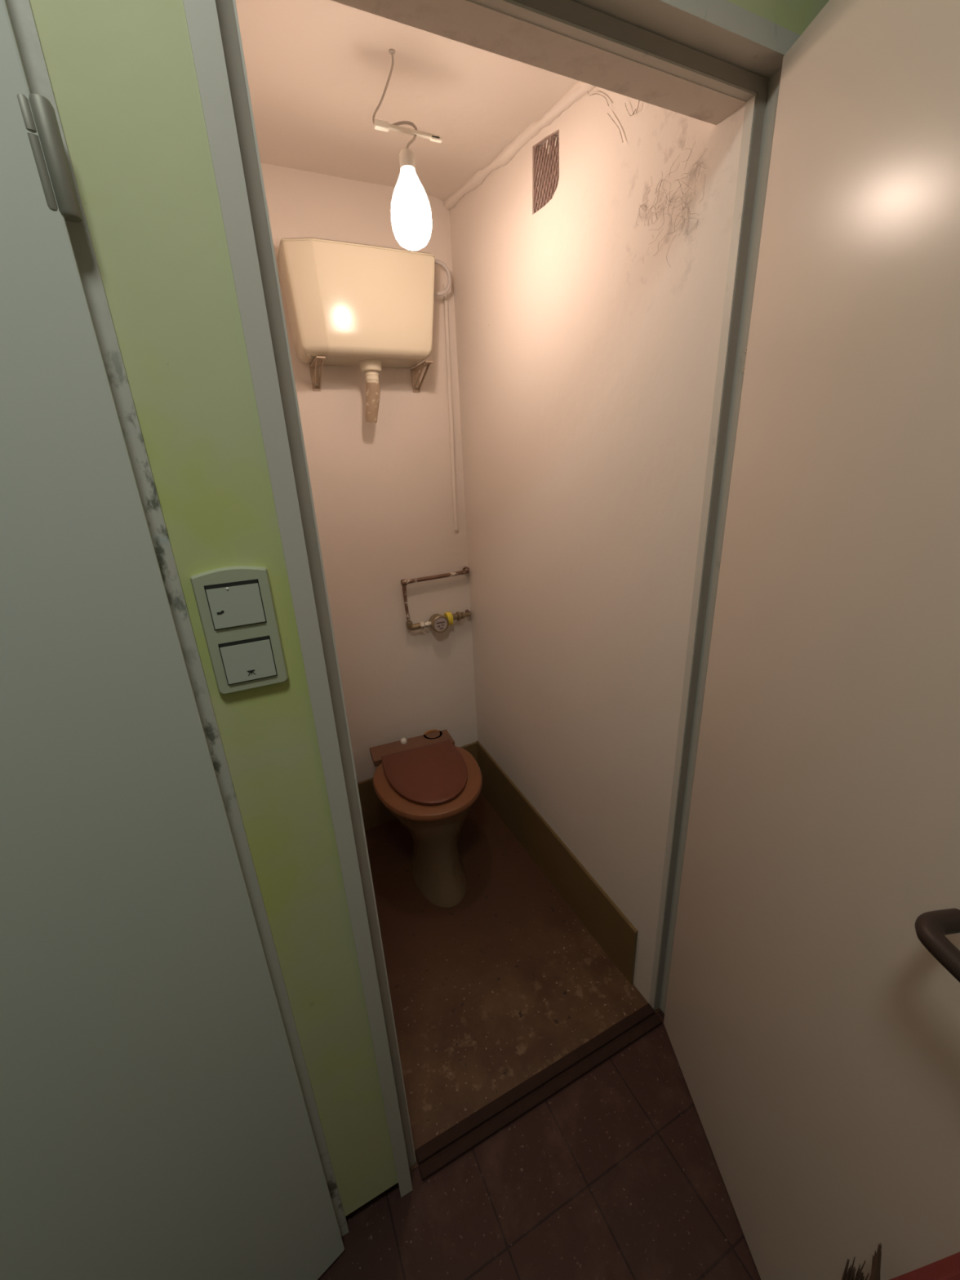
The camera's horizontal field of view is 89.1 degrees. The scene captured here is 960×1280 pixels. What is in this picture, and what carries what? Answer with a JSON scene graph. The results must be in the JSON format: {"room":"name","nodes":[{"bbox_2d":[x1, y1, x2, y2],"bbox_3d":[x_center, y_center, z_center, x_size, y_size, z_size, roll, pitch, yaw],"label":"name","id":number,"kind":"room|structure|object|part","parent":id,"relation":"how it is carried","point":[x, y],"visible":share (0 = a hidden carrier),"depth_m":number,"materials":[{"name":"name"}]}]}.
{"room":"apartment hallway","nodes":[
{"label":"apartment hallway","id":0,"kind":"room"},
{"bbox_2d":[260,162,477,782],"bbox_3d":[-0.377,-0.383,1.833,0.977,2.530,0.080,-12,22,-23],"label":"wall","id":1,"kind":"structure","parent":0,"point":[382,490],"depth_m":1.77,"materials":[{"name":"white paint"}]},
{"bbox_2d":[276,237,451,422],"bbox_3d":[-0.313,-0.939,1.526,0.522,0.472,0.176,-12,22,-23],"label":"cistern","id":2,"kind":"object","parent":1,"relation":"attached to","point":[370,308],"visible":1,"depth_m":1.41,"materials":[{"name":"white ceramic"}]},
{"bbox_3d":[-0.360,-1.130,1.438,0.439,0.010,0.176,-12,22,-23],"label":"lid","id":3,"kind":"part","parent":2,"relation":"part of","materials":[{"name":"white ceramic"}]},
{"bbox_3d":[-0.354,-1.000,1.485,0.440,0.268,0.176,-12,22,-23],"label":"tank","id":4,"kind":"part","parent":2,"relation":"part of","materials":[{"name":"white ceramic"}]},
{"bbox_2d":[357,741,477,830],"bbox_3d":[-0.327,0.664,2.163,0.704,0.273,0.007,-12,22,-23],"label":"baseboard","id":5,"kind":"structure","parent":1,"relation":"attached to","point":[375,813],"depth_m":2.12,"materials":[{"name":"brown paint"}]},
{"bbox_2d":[400,566,471,632],"bbox_3d":[-0.157,-0.151,1.931,0.298,0.238,0.061,-13,22,-26],"label":"pipe","id":6,"kind":"object","parent":1,"relation":"attached to","point":[439,623],"visible":1,"depth_m":1.92,"materials":[{"name":"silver metal"}]},
{"bbox_2d":[436,621,444,629],"bbox_3d":[-0.155,-0.058,1.933,0.034,0.030,0.001,-12,22,-23],"label":"register","id":7,"kind":"object","parent":6,"relation":"attached to","point":[440,624],"depth_m":1.93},
{"bbox_2d":[443,284,458,530],"bbox_3d":[-0.104,-0.811,1.772,0.027,0.810,0.016,-12,22,-23],"label":"pipe","id":8,"kind":"object","parent":1,"relation":"attached to","point":[445,296],"visible":0.96,"depth_m":1.75,"materials":[{"name":"white metal"}]},
{"bbox_2d":[235,0,578,201],"bbox_3d":[-0.188,-1.237,0.959,0.767,0.348,1.123,-12,22,-23],"label":"ceiling","id":9,"kind":"structure","parent":0,"point":[317,71],"depth_m":1.05,"materials":[{"name":"paint"}]},
{"bbox_2d":[372,48,442,213],"bbox_3d":[-0.147,-0.992,1.012,0.086,0.300,0.129,11,24,33],"label":"pendant bulb","id":10,"kind":"object","parent":9,"relation":"hanging from","point":[409,192],"visible":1,"depth_m":1.00,"materials":[{"name":"glass"}]},
{"bbox_2d":[399,147,415,169],"bbox_3d":[-0.151,-0.991,1.007,0.032,0.031,0.032,-12,22,-23],"label":"socket","id":11,"kind":"object","parent":10,"relation":"attached to","point":[406,158],"depth_m":1.00,"materials":[{"name":"plastic"}]},
{"bbox_2d":[29,0,829,1216],"bbox_3d":[-0.163,0.001,0.716,2.400,2.510,0.105,-12,22,-23],"label":"wall","id":12,"kind":"structure","parent":0,"point":[122,75],"depth_m":0.54,"materials":[{"name":"green paint"}]},
{"bbox_2d":[0,0,344,1279],"bbox_3d":[-0.624,0.394,0.417,0.813,1.973,0.044,-19,25,-37],"label":"door","id":13,"kind":"structure","parent":12,"relation":"in","point":[155,1124],"depth_m":0.54,"materials":[{"name":"paint"}]},
{"bbox_2d":[5,0,348,1236],"bbox_3d":[-0.741,0.344,0.537,0.890,2.020,0.111,-12,22,-23],"label":"trim","id":14,"kind":"structure","parent":12,"relation":"attached to","point":[20,12],"depth_m":0.53,"materials":[{"name":"metal"}]},
{"bbox_2d":[190,565,288,693],"bbox_3d":[-0.283,-0.011,0.581,0.080,0.152,0.013,-12,22,-23],"label":"light switch","id":15,"kind":"object","parent":12,"relation":"attached to","point":[235,605],"visible":1,"depth_m":0.58,"materials":[{"name":"plastic"}]},
{"bbox_2d":[182,0,800,1197],"bbox_3d":[0.133,0.174,0.891,0.803,2.018,0.056,-12,22,-23],"label":"trim","id":16,"kind":"structure","parent":12,"relation":"attached to","point":[722,46],"depth_m":0.65,"materials":[{"name":"metal"}]},
{"bbox_2d":[414,1003,662,1180],"bbox_3d":[0.178,1.115,1.234,0.703,0.013,0.054,-12,22,-23],"label":"door threshold","id":17,"kind":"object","parent":12,"relation":"attached to","point":[433,1156],"depth_m":1.21,"materials":[{"name":"brown wood"}]},
{"bbox_2d":[663,0,959,1279],"bbox_3d":[0.469,0.255,0.648,0.109,1.994,0.760,-4,20,-2],"label":"door","id":18,"kind":"structure","parent":12,"relation":"in","point":[811,1020],"depth_m":0.63,"materials":[{"name":"white paint"}]},
{"bbox_2d":[889,1252,959,1279],"bbox_3d":[0.429,0.628,0.394,0.079,0.666,0.307,-4,20,-3],"label":"cloth","id":19,"kind":"object","parent":18,"relation":"hanging from","point":[948,1268],"visible":1,"depth_m":0.43,"materials":[{"name":"fabric"}]},
{"bbox_3d":[0.459,0.310,0.399,0.063,0.021,0.201,-4,20,-2],"label":"handle","id":20,"kind":"part","parent":18,"relation":"part of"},
{"bbox_2d":[317,792,760,1279],"bbox_3d":[-0.026,1.236,0.987,2.400,0.032,2.644,-12,22,-23],"label":"floor","id":21,"kind":"structure","parent":0,"point":[615,1175],"depth_m":1.18,"materials":[{"name":"tile"}]},
{"bbox_2d":[369,729,482,907],"bbox_3d":[-0.203,0.659,1.892,0.386,0.452,0.590,-10,21,-19],"label":"toilet","id":22,"kind":"object","parent":21,"relation":"on","point":[431,784],"visible":1,"depth_m":1.73,"materials":[{"name":"ceramic"}]},
{"bbox_3d":[-0.184,0.477,1.750,0.290,0.017,0.353,-10,21,-19],"label":"lid","id":23,"kind":"part","parent":22,"relation":"part of","materials":[{"name":"brown plastic"}]},
{"bbox_3d":[-0.181,0.500,1.754,0.386,0.026,0.427,-10,21,-19],"label":"seat","id":24,"kind":"part","parent":22,"relation":"part of","materials":[{"name":"brown plastic"}]},
{"bbox_2d":[841,1243,881,1279],"bbox_3d":[0.489,1.011,0.679,0.071,0.561,0.062,-12,22,-23],"label":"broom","id":25,"kind":"object","parent":21,"relation":"on","point":[876,1261],"visible":1,"depth_m":0.63,"materials":[{"name":"brown wicker"}]},
{"bbox_2d":[448,86,745,1003],"bbox_3d":[0.231,-0.285,1.481,0.100,2.530,1.144,-12,22,-23],"label":"wall","id":26,"kind":"structure","parent":0,"point":[587,362],"depth_m":1.22,"materials":[{"name":"white paint"}]},
{"bbox_2d":[444,80,595,209],"bbox_3d":[0.130,-1.197,1.140,0.031,0.144,1.076,-12,22,-23],"label":"trim","id":27,"kind":"structure","parent":26,"relation":"attached to","point":[580,89],"depth_m":1.18,"materials":[{"name":"white paint"}]},
{"bbox_2d":[533,129,559,213],"bbox_3d":[0.157,-1.105,1.146,0.007,0.137,0.118,-12,22,-23],"label":"air vent","id":28,"kind":"object","parent":26,"relation":"in","point":[551,136],"visible":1,"depth_m":1.15,"materials":[{"name":"metal"}]},
{"bbox_2d":[476,740,637,984],"bbox_3d":[0.221,0.747,1.856,0.009,0.277,1.050,-12,22,-23],"label":"baseboard","id":29,"kind":"structure","parent":26,"relation":"attached to","point":[615,933],"depth_m":1.72,"materials":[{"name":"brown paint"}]},
{"bbox_2d":[586,91,639,142],"bbox_3d":[0.251,-1.026,0.943,0.004,0.138,0.165,-12,22,-23],"label":"cobweb","id":30,"kind":"object","parent":26,"relation":"attached to","point":[587,91],"visible":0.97,"depth_m":0.93},
{"bbox_2d":[636,142,707,267],"bbox_3d":[0.335,-0.766,0.873,0.005,0.177,0.159,-12,22,-23],"label":"cobweb","id":31,"kind":"object","parent":26,"relation":"attached to","point":[646,210],"visible":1,"depth_m":0.86}
]}

